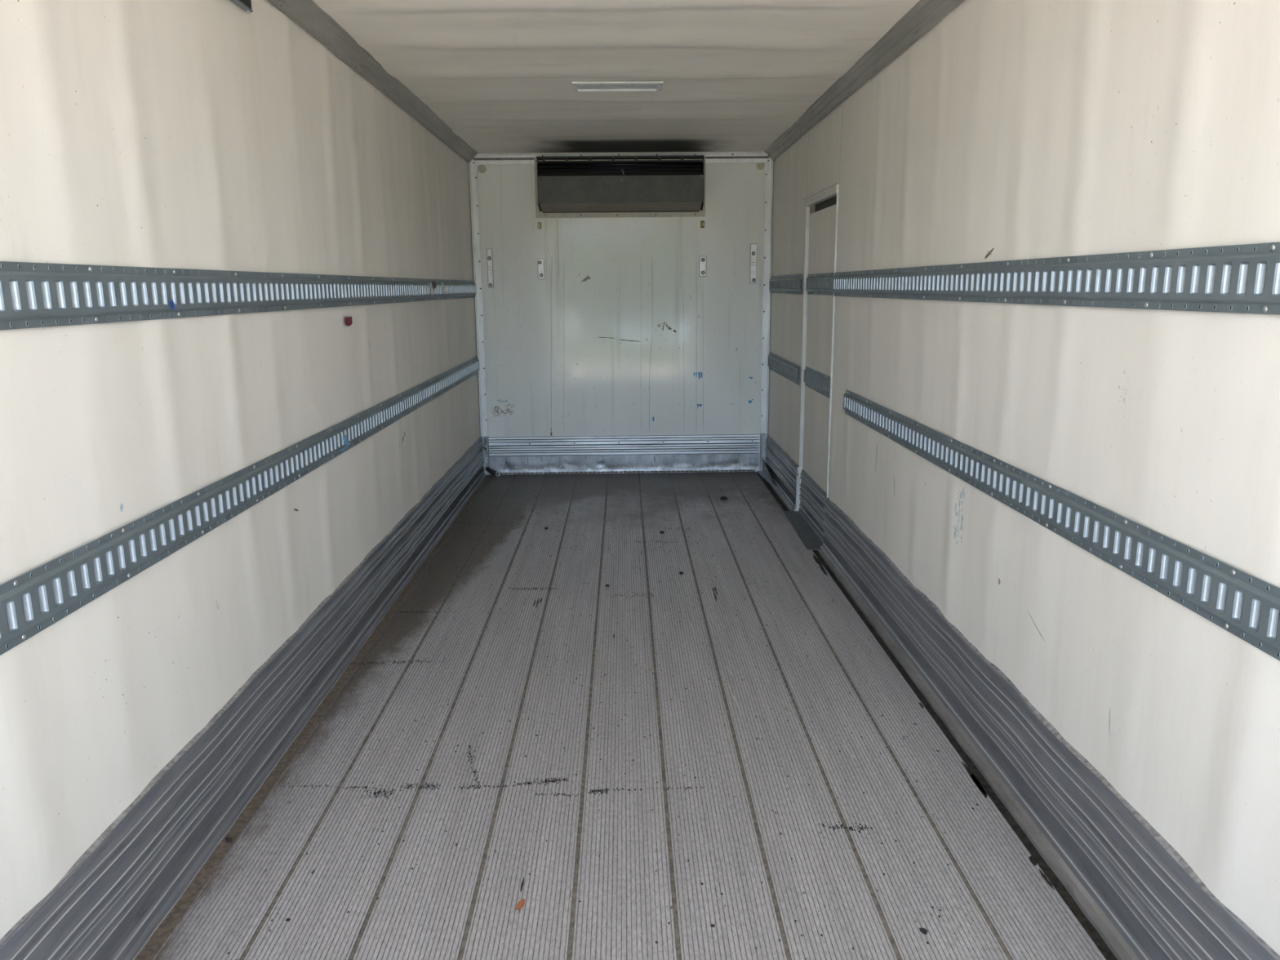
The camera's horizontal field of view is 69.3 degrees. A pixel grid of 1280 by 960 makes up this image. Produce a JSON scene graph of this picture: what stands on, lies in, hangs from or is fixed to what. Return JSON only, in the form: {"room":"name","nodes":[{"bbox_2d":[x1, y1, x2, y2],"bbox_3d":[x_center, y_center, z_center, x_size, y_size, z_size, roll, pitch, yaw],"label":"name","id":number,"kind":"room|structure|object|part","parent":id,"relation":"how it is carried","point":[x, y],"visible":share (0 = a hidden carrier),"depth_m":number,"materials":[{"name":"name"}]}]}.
{"room":"refrigerated truck interior","nodes":[
{"label":"refrigerated truck interior","id":0,"kind":"room"},
{"bbox_2d":[0,0,480,939],"bbox_3d":[-1.305,-0.448,3.437,0.091,2.620,8.557,-1,12,-1],"label":"wall","id":1,"kind":"structure","parent":0,"point":[208,135],"depth_m":2.54,"materials":[{"name":"white plastic"}]},
{"bbox_2d":[0,261,475,330],"bbox_3d":[-1.256,-0.679,3.340,0.014,0.130,8.461,-1,12,-1],"label":"track","id":2,"kind":"object","parent":1,"relation":"attached to","point":[44,295],"visible":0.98,"depth_m":2.43,"materials":[{"name":"metal"}]},
{"bbox_2d":[169,299,174,309],"bbox_3d":[-1.229,-0.461,2.433,0.002,0.026,0.021,-1,12,-1],"label":"scrap","id":3,"kind":"object","parent":2,"relation":"attached to","point":[171,303],"visible":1,"depth_m":2.43,"materials":[{"name":"blue paper"}]},
{"bbox_2d":[430,283,433,295],"bbox_3d":[-1.288,-1.186,5.762,0.005,0.079,0.150,-1,12,-1],"label":"paper scrap","id":4,"kind":"object","parent":2,"relation":"attached to","point":[431,287],"visible":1,"depth_m":5.71,"materials":[{"name":"white paper"}]},
{"bbox_2d":[431,280,435,289],"bbox_3d":[-1.284,-1.216,5.784,0.005,0.055,0.115,-1,12,-1],"label":"scrap","id":5,"kind":"object","parent":2,"relation":"attached to","point":[433,282],"visible":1,"depth_m":5.77,"materials":[{"name":"brown"}]},
{"bbox_2d":[441,282,445,292],"bbox_3d":[-1.294,-1.268,6.102,0.005,0.068,0.110,-1,12,-1],"label":"paper scrap","id":6,"kind":"object","parent":2,"relation":"attached to","point":[442,284],"visible":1,"depth_m":6.11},
{"bbox_2d":[0,356,479,655],"bbox_3d":[-1.251,-0.084,3.464,0.014,0.130,8.461,-1,12,-1],"label":"track","id":7,"kind":"object","parent":1,"relation":"attached to","point":[91,570],"visible":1,"depth_m":2.43,"materials":[{"name":"metal"}]},
{"bbox_2d":[342,435,351,446],"bbox_3d":[-1.247,-0.167,3.937,0.005,0.056,0.100,-1,12,-1],"label":"scrap","id":8,"kind":"object","parent":7,"relation":"attached to","point":[346,442],"visible":1,"depth_m":3.92,"materials":[{"name":"white paper"}]},
{"bbox_2d":[230,0,253,13],"bbox_3d":[-1.251,-1.452,2.513,0.022,0.093,0.956,-1,12,-1],"label":"wall strip","id":9,"kind":"object","parent":1,"relation":"attached to","point":[246,5],"visible":1,"depth_m":2.94,"materials":[{"name":"metal"}]},
{"bbox_2d":[0,435,486,959],"bbox_3d":[-1.240,0.658,3.637,0.045,0.338,8.495,-1,12,-1],"label":"baseboard","id":10,"kind":"structure","parent":1,"relation":"attached to","point":[114,897],"depth_m":2.67,"materials":[{"name":"metal"}]},
{"bbox_2d":[344,316,352,325],"bbox_3d":[-1.269,-0.691,4.035,0.001,0.039,0.106,-1,12,-1],"label":"sticker","id":11,"kind":"object","parent":1,"relation":"attached to","point":[348,322],"visible":1,"depth_m":4.04,"materials":[{"name":"red paper"}]},
{"bbox_2d":[267,0,477,162],"bbox_3d":[-1.236,-1.680,3.151,0.070,0.086,8.497,-1,12,-1],"label":"trim","id":12,"kind":"structure","parent":1,"relation":"attached to","point":[307,14],"depth_m":4.21,"materials":[{"name":"metal"}]},
{"bbox_2d":[312,0,919,153],"bbox_3d":[-0.073,-1.777,3.203,2.600,0.123,8.597,-1,12,-1],"label":"ceiling","id":13,"kind":"structure","parent":0,"point":[736,75],"depth_m":4.35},
{"bbox_2d":[572,80,663,91],"bbox_3d":[-0.117,-2.066,4.870,0.472,0.020,0.190,-1,12,-1],"label":"recessed light","id":14,"kind":"object","parent":13,"relation":"in","point":[647,86],"visible":1,"depth_m":4.86,"materials":[{"name":"white plastic"}]},
{"bbox_2d":[468,151,773,472],"bbox_3d":[-0.138,-1.329,7.639,2.580,2.810,0.112,-1,12,-1],"label":"wall","id":15,"kind":"structure","parent":0,"point":[622,333],"depth_m":7.58,"materials":[{"name":"white metal"}]},
{"bbox_2d":[469,161,488,436],"bbox_3d":[-1.308,-1.440,7.522,0.056,2.205,0.035,-1,12,-1],"label":"trim","id":16,"kind":"structure","parent":15,"relation":"attached to","point":[473,168],"depth_m":7.52,"materials":[{"name":"white paint"}]},
{"bbox_2d":[478,164,485,173],"bbox_3d":[-1.249,-2.461,7.323,0.062,0.062,0.008,-1,12,-1],"label":"plug","id":17,"kind":"object","parent":15,"relation":"attached to","point":[482,168],"visible":1,"depth_m":7.32,"materials":[{"name":"beige plastic"}]},
{"bbox_2d":[481,436,489,475],"bbox_3d":[-1.302,-0.203,7.781,0.065,0.326,0.033,-1,12,-1],"label":"trim","id":18,"kind":"structure","parent":15,"relation":"attached to","point":[486,443],"depth_m":7.76,"materials":[{"name":"grey metal"}]},
{"bbox_2d":[486,248,493,288],"bbox_3d":[-1.211,-1.708,7.475,0.044,0.311,0.020,-1,12,-1],"label":"wall bracket","id":19,"kind":"object","parent":15,"relation":"attached to","point":[489,251],"visible":1,"depth_m":7.48,"materials":[{"name":"metal"}]},
{"bbox_2d":[537,222,541,229],"bbox_3d":[-0.806,-2.037,7.415,0.028,0.053,0.016,-1,12,-1],"label":"brass keeper","id":20,"kind":"object","parent":15,"relation":"attached to","point":[539,223],"visible":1,"depth_m":7.41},
{"bbox_2d":[537,258,544,279],"bbox_3d":[-0.800,-1.706,7.483,0.054,0.163,0.020,-1,12,-1],"label":"wall bracket","id":21,"kind":"object","parent":15,"relation":"attached to","point":[540,261],"visible":1,"depth_m":7.49,"materials":[{"name":"metal"}]},
{"bbox_2d":[533,155,706,217],"bbox_3d":[-0.155,-2.314,7.295,1.358,0.462,0.163,-1,12,-1],"label":"refrigeration unit","id":22,"kind":"object","parent":15,"relation":"attached to","point":[566,186],"visible":1,"depth_m":7.25,"materials":[{"name":"grey paint"}]},
{"bbox_3d":[-0.798,-2.327,7.287,0.004,0.411,0.149,-1,12,-1],"label":"panel","id":23,"kind":"part","parent":22,"relation":"part of","materials":[{"name":"black metal"}]},
{"bbox_3d":[-0.152,-2.494,7.192,1.301,0.044,0.020,-1,12,-1],"label":"rail","id":24,"kind":"part","parent":22,"relation":"part of","materials":[{"name":"black metal"}]},
{"bbox_3d":[-0.150,-2.272,7.236,1.291,0.206,0.004,-1,12,-1],"label":"panel","id":25,"kind":"part","parent":22,"relation":"part of","materials":[{"name":"grey paint"}]},
{"bbox_3d":[0.495,-2.343,7.307,0.004,0.411,0.149,-1,12,-1],"label":"panel","id":26,"kind":"part","parent":22,"relation":"part of","materials":[{"name":"black metal"}]},
{"bbox_2d":[471,158,770,164],"bbox_3d":[-0.147,-2.521,7.329,2.370,0.034,0.013,-1,12,-1],"label":"trim","id":27,"kind":"structure","parent":15,"relation":"attached to","point":[707,160],"depth_m":7.33,"materials":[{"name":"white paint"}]},
{"bbox_2d":[473,152,768,159],"bbox_3d":[-0.147,-2.554,7.315,2.340,0.040,0.027,-1,12,-1],"label":"trim","id":28,"kind":"structure","parent":15,"relation":"attached to","point":[754,155],"depth_m":7.31,"materials":[{"name":"white paint"}]},
{"bbox_2d":[488,434,759,456],"bbox_3d":[-0.132,-0.291,7.792,2.274,0.166,0.016,-1,12,-1],"label":"baseboard","id":29,"kind":"structure","parent":15,"relation":"attached to","point":[709,443],"depth_m":7.79,"materials":[{"name":"metal"}]},
{"bbox_2d":[488,453,759,475],"bbox_3d":[-0.131,-0.135,7.825,2.274,0.156,0.015,-1,12,-1],"label":"trim","id":30,"kind":"structure","parent":15,"relation":"attached to","point":[744,462],"depth_m":7.82,"materials":[{"name":"metal"}]},
{"bbox_2d":[700,221,704,227],"bbox_3d":[0.502,-2.053,7.436,0.028,0.053,0.016,-1,12,-1],"label":"brass keeper","id":31,"kind":"object","parent":15,"relation":"attached to","point":[702,223],"visible":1,"depth_m":7.43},
{"bbox_2d":[699,256,706,276],"bbox_3d":[0.510,-1.731,7.502,0.058,0.163,0.020,-1,12,-1],"label":"wall bracket","id":32,"kind":"object","parent":15,"relation":"attached to","point":[702,259],"visible":1,"depth_m":7.50,"materials":[{"name":"metal"}]},
{"bbox_2d":[749,244,757,284],"bbox_3d":[0.921,-1.752,7.505,0.056,0.315,0.020,-1,12,-1],"label":"wall bracket","id":33,"kind":"object","parent":15,"relation":"attached to","point":[753,247],"visible":1,"depth_m":7.51,"materials":[{"name":"metal"}]},
{"bbox_2d":[756,162,764,169],"bbox_3d":[0.956,-2.498,7.355,0.062,0.062,0.008,-1,12,-1],"label":"plug","id":34,"kind":"object","parent":15,"relation":"attached to","point":[760,166],"visible":1,"depth_m":7.35,"materials":[{"name":"beige plastic"}]},
{"bbox_2d":[760,433,767,471],"bbox_3d":[1.044,-0.231,7.818,0.056,0.326,0.033,-1,12,-1],"label":"trim","id":35,"kind":"structure","parent":15,"relation":"attached to","point":[763,436],"depth_m":7.80,"materials":[{"name":"silver metal"}]},
{"bbox_2d":[760,159,773,434],"bbox_3d":[1.033,-1.468,7.559,0.056,2.205,0.035,-1,12,-1],"label":"trim","id":36,"kind":"structure","parent":15,"relation":"attached to","point":[769,166],"depth_m":7.56,"materials":[{"name":"white paint"}]},
{"bbox_2d":[133,471,1117,959],"bbox_3d":[-0.075,0.855,3.751,3.148,0.121,8.597,-1,12,-1],"label":"floor","id":37,"kind":"structure","parent":0,"point":[654,757],"depth_m":2.94,"materials":[{"name":"metal"}]},
{"bbox_2d":[225,836,231,841],"bbox_3d":[-1.178,1.028,2.650,0.018,0.010,0.026,-6,13,-26],"label":"crumb","id":38,"kind":"object","parent":37,"relation":"on","point":[228,838],"visible":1,"depth_m":2.65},
{"bbox_2d":[485,466,500,476],"bbox_3d":[-1.235,-0.071,7.762,0.140,0.074,0.044,7,14,33],"label":"hose","id":39,"kind":"object","parent":37,"relation":"on","point":[487,468],"visible":1,"depth_m":7.75,"materials":[{"name":"black rubber"}]},
{"bbox_2d":[515,898,524,913],"bbox_3d":[-0.304,1.082,2.358,0.017,0.007,0.058,2,12,13],"label":"dry leaf","id":40,"kind":"object","parent":37,"relation":"on","point":[521,904],"visible":1,"depth_m":2.36,"materials":[{"name":"orange plant"}]},
{"bbox_2d":[757,457,773,485],"bbox_3d":[1.021,-0.069,7.545,0.047,0.120,0.562,-1,12,-1],"label":"corner gusset","id":41,"kind":"object","parent":37,"relation":"on","point":[765,473],"visible":1,"depth_m":7.61,"materials":[{"name":"grey metal"}]},
{"bbox_2d":[783,511,822,550],"bbox_3d":[1.060,0.317,5.977,0.142,0.006,0.990,-1,12,-1],"label":"plate","id":42,"kind":"object","parent":37,"relation":"on","point":[807,535],"visible":0.86,"depth_m":5.92,"materials":[{"name":"metal"}]},
{"bbox_2d":[919,927,928,933],"bbox_3d":[0.689,1.095,2.251,0.017,0.010,0.020,-4,12,-15],"label":"crumb","id":43,"kind":"object","parent":37,"relation":"on","point":[922,930],"visible":1,"depth_m":2.25,"materials":[{"name":"black"}]},
{"bbox_2d":[768,0,1279,955],"bbox_3d":[1.183,-0.478,3.476,0.091,2.620,8.557,-1,12,-1],"label":"wall","id":44,"kind":"structure","parent":0,"point":[1009,130],"depth_m":2.43,"materials":[{"name":"white plastic"}]},
{"bbox_2d":[764,435,798,511],"bbox_3d":[1.067,-0.082,7.145,0.060,0.333,1.408,-1,12,-1],"label":"baseboard","id":45,"kind":"structure","parent":44,"relation":"attached to","point":[783,470],"depth_m":6.98,"materials":[{"name":"metal"}]},
{"bbox_2d":[767,352,799,385],"bbox_3d":[1.073,-0.848,6.985,0.014,0.130,1.341,-1,12,-1],"label":"track","id":46,"kind":"object","parent":44,"relation":"attached to","point":[788,370],"visible":1,"depth_m":6.89,"materials":[{"name":"metal"}]},
{"bbox_2d":[768,274,802,293],"bbox_3d":[1.068,-1.448,6.852,0.014,0.130,1.356,-1,12,-1],"label":"track","id":47,"kind":"object","parent":44,"relation":"attached to","point":[789,284],"visible":1,"depth_m":6.75,"materials":[{"name":"metal"}]},
{"bbox_2d":[794,183,839,542],"bbox_3d":[1.133,-0.716,5.816,0.112,2.097,0.964,-1,12,-1],"label":"door","id":48,"kind":"structure","parent":44,"relation":"in","point":[821,220],"depth_m":5.86,"materials":[{"name":"white metal"}]},
{"bbox_3d":[1.124,0.161,5.989,0.040,0.311,0.903,-1,12,-1],"label":"scuff rail","id":49,"kind":"part","parent":48,"relation":"part of","materials":[{"name":"metal"}]},
{"bbox_2d":[804,366,830,398],"bbox_3d":[1.120,-0.619,5.845,0.014,0.130,0.815,-1,12,-1],"label":"track","id":50,"kind":"object","parent":48,"relation":"attached to","point":[820,382],"visible":0.97,"depth_m":5.83,"materials":[{"name":"metal"}]},
{"bbox_3d":[1.155,-0.674,5.816,0.060,1.986,0.907,-1,12,-1],"label":"panel","id":51,"kind":"part","parent":48,"relation":"part of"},
{"bbox_2d":[805,272,834,295],"bbox_3d":[1.115,-1.209,5.717,0.014,0.130,0.856,-1,12,-1],"label":"track","id":52,"kind":"object","parent":48,"relation":"attached to","point":[815,283],"visible":0.95,"depth_m":5.71,"materials":[{"name":"metal"}]},
{"bbox_2d":[764,0,964,160],"bbox_3d":[1.091,-1.706,3.188,0.074,0.090,8.497,-1,12,-1],"label":"trim","id":53,"kind":"structure","parent":44,"relation":"attached to","point":[925,14],"depth_m":4.25,"materials":[{"name":"metal"}]},
{"bbox_2d":[817,497,1279,959],"bbox_3d":[1.145,0.881,2.526,0.073,0.332,6.144,-1,12,-1],"label":"baseboard","id":54,"kind":"structure","parent":44,"relation":"attached to","point":[1144,900],"depth_m":2.59,"materials":[{"name":"metal"}]},
{"bbox_2d":[832,241,1279,315],"bbox_3d":[1.152,-0.482,2.239,0.014,0.130,6.138,-1,12,-1],"label":"track","id":55,"kind":"object","parent":44,"relation":"attached to","point":[1174,279],"visible":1,"depth_m":2.27,"materials":[{"name":"metal"}]},
{"bbox_2d":[843,389,1279,660],"bbox_3d":[1.161,0.164,2.188,0.014,0.130,5.775,-1,12,-1],"label":"track","id":56,"kind":"object","parent":44,"relation":"attached to","point":[1155,559],"visible":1,"depth_m":2.27,"materials":[{"name":"metal"}]}
]}

